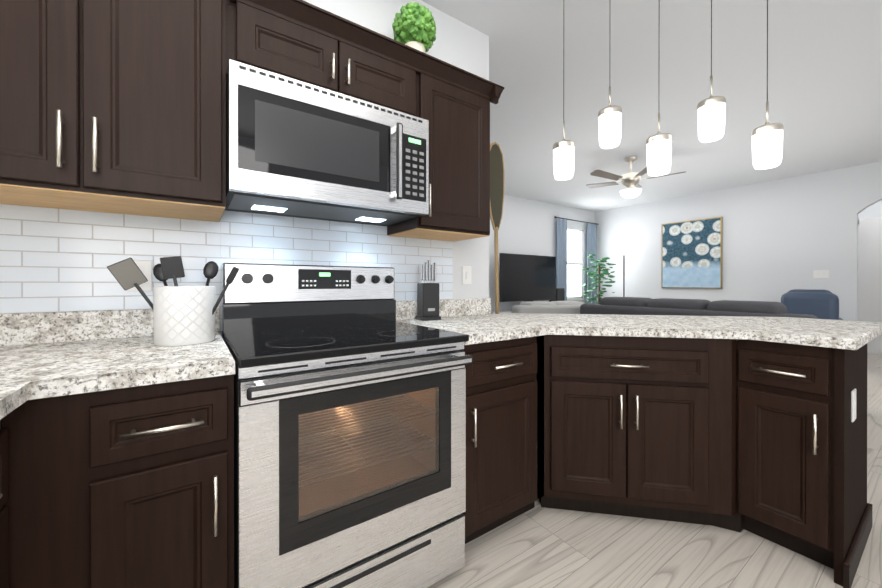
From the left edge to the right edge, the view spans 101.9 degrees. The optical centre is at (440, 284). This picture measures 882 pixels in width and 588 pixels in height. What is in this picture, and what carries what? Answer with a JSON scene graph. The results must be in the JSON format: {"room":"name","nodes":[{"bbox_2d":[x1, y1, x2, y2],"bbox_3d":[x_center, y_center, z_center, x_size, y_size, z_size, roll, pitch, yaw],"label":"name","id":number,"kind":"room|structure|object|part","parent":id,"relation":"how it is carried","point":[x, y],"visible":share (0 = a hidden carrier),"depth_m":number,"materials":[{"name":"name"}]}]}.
{"room":"kitchen","nodes":[
{"label":"kitchen","id":0,"kind":"room"},
{"bbox_2d":[6,0,488,332],"bbox_3d":[-0.823,-0.255,1.635,2.682,2.730,0.125,0,0,-35],"label":"wall","id":1,"kind":"structure","parent":0,"point":[460,44],"depth_m":2.19,"materials":[{"name":"white paint"}]},
{"bbox_2d":[0,0,231,221],"bbox_3d":[-1.104,-0.820,1.140,0.700,1.118,0.359,0,0,-35],"label":"upper cabinet","id":2,"kind":"object","parent":1,"relation":"attached to","point":[114,106],"depth_m":1.05,"materials":[{"name":"brown wood"}]},
{"bbox_2d":[126,260,151,290],"bbox_3d":[-1.125,-0.032,1.335,0.073,0.115,0.007,0,0,-35],"label":"switch plate","id":3,"kind":"object","parent":1,"relation":"attached to","point":[145,267],"depth_m":1.34,"materials":[{"name":"white plastic"}]},
{"bbox_2d":[0,204,452,335],"bbox_3d":[-0.860,-0.070,1.529,2.260,0.640,0.006,0,0,-35],"label":"backsplash","id":4,"kind":"structure","parent":1,"relation":"attached to","point":[55,260],"depth_m":1.37,"materials":[{"name":"tile"}]},
{"bbox_2d":[232,0,343,93],"bbox_3d":[-0.664,-0.883,1.463,0.389,0.310,0.329,0,0,-35],"label":"upper cabinet","id":5,"kind":"object","parent":1,"relation":"attached to","point":[288,38],"depth_m":1.33,"materials":[{"name":"brown wood"}]},
{"bbox_2d":[225,59,428,225],"bbox_3d":[-0.471,-0.513,1.514,0.758,0.418,0.457,0,0,-35],"label":"microwave","id":6,"kind":"object","parent":5,"relation":"attached to","point":[297,148],"visible":1,"depth_m":1.33,"materials":[{"name":"silver metal"}]},
{"bbox_2d":[344,24,423,118],"bbox_3d":[-0.350,-0.883,1.680,0.374,0.310,0.329,0,0,-35],"label":"upper cabinet","id":7,"kind":"object","parent":1,"relation":"attached to","point":[378,71],"depth_m":1.55,"materials":[{"name":"brown wood"}]},
{"bbox_2d":[392,2,435,52],"bbox_3d":[-0.137,-1.224,1.824,0.229,0.368,0.227,0,0,-35],"label":"topiary","id":8,"kind":"object","parent":7,"relation":"on","point":[413,25],"visible":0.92,"depth_m":1.75,"materials":[{"name":"green plant"}]},
{"bbox_2d":[387,56,495,241],"bbox_3d":[-0.008,-0.651,1.918,0.459,0.776,0.329,0,0,-35],"label":"upper cabinet","id":9,"kind":"object","parent":1,"relation":"attached to","point":[456,104],"depth_m":1.79,"materials":[{"name":"brown wood"}]},
{"bbox_2d":[462,266,470,284],"bbox_3d":[0.162,-0.055,2.234,0.073,0.115,0.011,0,0,-35],"label":"switch plate","id":10,"kind":"object","parent":1,"relation":"attached to","point":[466,270],"depth_m":2.23,"materials":[{"name":"white plastic"}]},
{"bbox_2d":[489,194,594,310],"bbox_3d":[0.831,-0.267,6.366,6.630,2.730,0.120,0,0,-35],"label":"wall","id":11,"kind":"structure","parent":0,"point":[528,226],"depth_m":6.91,"materials":[{"name":"white paint"}]},
{"bbox_2d":[567,227,584,300],"bbox_3d":[2.817,-0.431,7.705,0.800,1.550,0.120,0,0,-35],"label":"window","id":12,"kind":"structure","parent":11,"relation":"in","point":[574,263],"depth_m":7.82,"materials":[{"name":"white glass"}]},
{"bbox_2d":[554,216,598,303],"bbox_3d":[2.942,-0.188,7.647,1.608,2.365,0.056,0,0,-35],"label":"curtains","id":13,"kind":"object","parent":12,"relation":"hanging from","point":[562,249],"visible":0.54,"depth_m":7.42,"materials":[{"name":"blue fabric"}]},
{"bbox_2d":[421,0,881,211],"bbox_3d":[2.856,-1.656,3.782,11.180,0.060,6.670,0,0,-35],"label":"ceiling","id":14,"kind":"structure","parent":0,"point":[825,81],"depth_m":2.91,"materials":[{"name":"white paint"}]},
{"bbox_2d":[553,25,574,180],"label":"pendant light","id":15,"kind":"object","parent":14,"relation":"hanging from","point":[564,150],"depth_m":1.91,"materials":[{"name":"white glass"}]},
{"bbox_2d":[598,86,621,148],"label":"pendant light","id":16,"kind":"object","parent":14,"relation":"hanging from","point":[610,117],"depth_m":1.85,"materials":[{"name":"white glass"}]},
{"bbox_2d":[586,156,684,197],"bbox_3d":[2.425,-1.370,4.660,1.178,0.514,1.134,0,0,-35],"label":"ceiling fan","id":17,"kind":"object","parent":14,"relation":"hanging from","point":[630,181],"visible":0.96,"depth_m":4.55,"materials":[{"name":"silver metal"}]},
{"bbox_2d":[646,113,671,175],"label":"pendant light","id":18,"kind":"object","parent":14,"relation":"hanging from","point":[658,146],"depth_m":1.79,"materials":[{"name":"white glass"}]},
{"bbox_2d":[697,0,725,142],"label":"pendant light","id":19,"kind":"object","parent":14,"relation":"hanging from","point":[711,110],"depth_m":1.73,"materials":[{"name":"white glass"}]},
{"bbox_2d":[751,0,783,169],"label":"pendant light","id":20,"kind":"object","parent":14,"relation":"hanging from","point":[767,144],"depth_m":1.68,"materials":[{"name":"white glass"}]},
{"bbox_2d":[427,353,881,587],"bbox_3d":[2.806,1.134,1.825,14.500,0.050,10.300,0,0,-35],"label":"floor","id":21,"kind":"structure","parent":0,"point":[537,546],"depth_m":1.47,"materials":[{"name":"beige wood"}]},
{"bbox_2d":[0,403,27,587],"bbox_3d":[-0.984,0.676,0.340,0.620,0.874,0.535,0,0,-35],"label":"base cabinet","id":22,"kind":"object","parent":21,"relation":"on","point":[13,557],"depth_m":0.75,"materials":[{"name":"brown wood"}]},
{"bbox_2d":[0,311,75,418],"bbox_3d":[-0.724,0.169,-0.015,0.720,0.141,2.698,0,0,-35],"label":"countertop","id":23,"kind":"structure","parent":22,"relation":"on","point":[48,354],"depth_m":0.95,"materials":[{"name":"stone"}]},
{"bbox_2d":[68,374,233,587],"bbox_3d":[-0.858,0.674,1.139,0.297,0.874,0.646,0,0,-35],"label":"base cabinet","id":24,"kind":"object","parent":21,"relation":"on","point":[130,487],"depth_m":0.87,"materials":[{"name":"brown wood"}]},
{"bbox_2d":[40,307,234,395],"bbox_3d":[-0.867,0.166,1.117,0.335,0.141,0.673,0,0,-35],"label":"countertop","id":25,"kind":"structure","parent":24,"relation":"on","point":[106,349],"depth_m":0.99,"materials":[{"name":"stone"}]},
{"bbox_2d":[107,256,238,345],"bbox_3d":[-0.885,0.052,1.209,0.343,0.288,0.192,0,0,-35],"label":"utensil crock","id":26,"kind":"object","parent":25,"relation":"on","point":[183,316],"depth_m":1.14,"materials":[{"name":"white ceramic"}]},
{"bbox_3d":[-0.887,0.039,1.212,0.343,0.261,0.185,0,0,-35],"label":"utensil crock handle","id":27,"kind":"part","parent":26,"relation":"part of","materials":[{"name":"black plastic"}]},
{"bbox_2d":[222,263,472,587],"bbox_3d":[-0.385,0.513,1.391,0.758,1.195,0.717,0,0,-35],"label":"range","id":28,"kind":"object","parent":21,"relation":"on","point":[349,431],"visible":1,"depth_m":1.19,"materials":[{"name":"silver metal"}]},
{"bbox_2d":[461,336,539,543],"bbox_3d":[0.116,0.672,1.814,0.534,0.874,0.646,0,0,-35],"label":"base cabinet","id":29,"kind":"object","parent":21,"relation":"on","point":[503,377],"depth_m":1.53,"materials":[{"name":"brown wood"}]},
{"bbox_2d":[491,310,510,313],"bbox_3d":[1.527,0.787,6.479,1.700,0.620,0.432,0,0,-35],"label":"tv stand","id":30,"kind":"object","parent":21,"relation":"on","point":[505,311],"depth_m":6.25,"materials":[{"name":"white"}]},
{"bbox_2d":[499,253,564,301],"bbox_3d":[1.663,-0.024,6.536,1.710,0.998,0.250,0,0,-35],"label":"tv","id":31,"kind":"object","parent":30,"relation":"on","point":[524,278],"visible":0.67,"depth_m":6.36,"materials":[{"name":"black plastic"}]},
{"bbox_2d":[511,301,583,313],"bbox_3d":[1.422,0.666,4.999,1.250,0.870,0.850,0,0,-18],"label":"loveseat","id":32,"kind":"object","parent":21,"relation":"on","point":[561,307],"visible":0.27,"depth_m":4.58,"materials":[{"name":"fabric"}]},
{"bbox_2d":[582,254,615,303],"bbox_3d":[3.277,0.239,7.366,0.666,1.712,0.668,0,0,-35],"label":"plant","id":33,"kind":"object","parent":21,"relation":"on","point":[599,274],"visible":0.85,"depth_m":7.35,"materials":[{"name":"green plant"}]},
{"bbox_2d":[616,250,632,296],"bbox_3d":[3.726,0.205,7.290,0.330,1.780,0.330,0,0,-35],"label":"floor lamp","id":34,"kind":"object","parent":21,"relation":"on","point":[623,252],"visible":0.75,"depth_m":7.28,"materials":[{"name":"grey metal"}]},
{"bbox_2d":[540,335,739,530],"bbox_3d":[0.905,0.672,1.909,1.022,0.874,0.993,0,0,-35],"label":"base cabinet","id":35,"kind":"object","parent":21,"relation":"on","point":[639,427],"depth_m":1.62,"materials":[{"name":"brown wood"}]},
{"bbox_2d":[396,298,794,344],"bbox_3d":[0.906,0.163,1.989,2.035,0.141,1.258,0,0,-35],"label":"countertop","id":36,"kind":"structure","parent":35,"relation":"on","point":[474,318],"depth_m":1.78,"materials":[{"name":"stone"}]},
{"bbox_2d":[416,260,440,320],"bbox_3d":[-0.069,0.033,1.960,0.110,0.324,0.090,0,0,-27],"label":"knife block","id":37,"kind":"object","parent":36,"relation":"on","point":[428,298],"visible":1,"depth_m":1.93,"materials":[{"name":"black plastic"}]},
{"bbox_2d":[490,142,504,313],"bbox_3d":[0.364,-0.374,2.363,0.141,1.135,0.057,0,0,-35],"label":"spoon","id":38,"kind":"object","parent":36,"relation":"on","point":[497,175],"visible":0.85,"depth_m":2.35,"materials":[{"name":"beige wood"}]},
{"bbox_2d":[580,297,817,318],"bbox_3d":[2.670,0.629,3.847,0.980,0.950,2.060,0,0,-35],"label":"sofa","id":39,"kind":"object","parent":21,"relation":"on","point":[647,306],"visible":0.21,"depth_m":3.50,"materials":[{"name":"fabric"}]},
{"bbox_2d":[736,339,871,587],"bbox_3d":[1.593,0.673,1.651,0.590,0.874,0.425,0,0,-35],"label":"base cabinet","id":40,"kind":"object","parent":21,"relation":"on","point":[801,458],"depth_m":1.43,"materials":[{"name":"brown wood"}]},
{"bbox_2d":[756,318,881,349],"bbox_3d":[1.786,0.215,1.660,0.962,0.039,0.285,0,0,-35],"label":"countertop","id":41,"kind":"structure","parent":40,"relation":"on","point":[839,334],"depth_m":1.48,"materials":[{"name":"stone"}]},
{"bbox_2d":[851,388,855,422],"bbox_3d":[1.621,0.475,1.405,0.075,0.120,0.008,0,0,-35],"label":"outlet","id":42,"kind":"object","parent":40,"relation":"attached to","point":[853,404],"visible":0.98,"depth_m":1.39,"materials":[{"name":"white plastic"}]},
{"bbox_2d":[781,289,842,319],"bbox_3d":[5.145,0.587,4.999,0.722,1.028,0.654,0,0,-43],"label":"recliner","id":43,"kind":"object","parent":21,"relation":"on","point":[821,304],"visible":0.25,"depth_m":4.73,"materials":[{"name":"blue leather"}]},
{"bbox_2d":[595,161,881,320],"bbox_3d":[5.770,-0.264,4.953,0.120,2.730,8.070,0,0,-35],"label":"wall","id":44,"kind":"structure","parent":0,"point":[780,237],"depth_m":5.72,"materials":[{"name":"white paint"}]},
{"bbox_2d":[662,217,721,288],"bbox_3d":[4.564,-0.543,6.555,0.033,1.240,0.960,0,0,-35],"label":"painting","id":45,"kind":"object","parent":44,"relation":"attached to","point":[720,253],"visible":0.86,"depth_m":6.27,"materials":[{"name":"gold metal"}]},
{"bbox_2d":[662,218,720,287],"bbox_3d":[4.550,-0.543,6.545,0.002,1.204,0.924,0,0,-35],"label":"panel","id":46,"kind":"object","parent":45,"relation":"attached to","point":[691,253],"visible":1,"depth_m":6.51,"materials":[{"name":"fabric"}]},
{"bbox_2d":[813,270,828,277],"bbox_3d":[5.521,-0.144,5.199,0.008,0.120,0.160,0,0,-35],"label":"switch plate","id":47,"kind":"object","parent":44,"relation":"attached to","point":[816,273],"depth_m":5.20,"materials":[{"name":"white plastic"}]},
{"bbox_2d":[858,200,881,218],"bbox_3d":[7.683,-0.263,4.545,0.120,2.730,5.220,0,0,-35],"label":"wall","id":48,"kind":"structure","parent":0,"point":[874,210],"depth_m":5.66,"materials":[{"name":"white paint"}]},
{"bbox_2d":[858,217,881,354],"bbox_3d":[6.992,0.025,5.392,0.047,2.150,1.100,0,0,-35],"label":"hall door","id":49,"kind":"structure","parent":48,"relation":"in","point":[869,269],"depth_m":5.65,"materials":[{"name":"white paint"}]}
]}

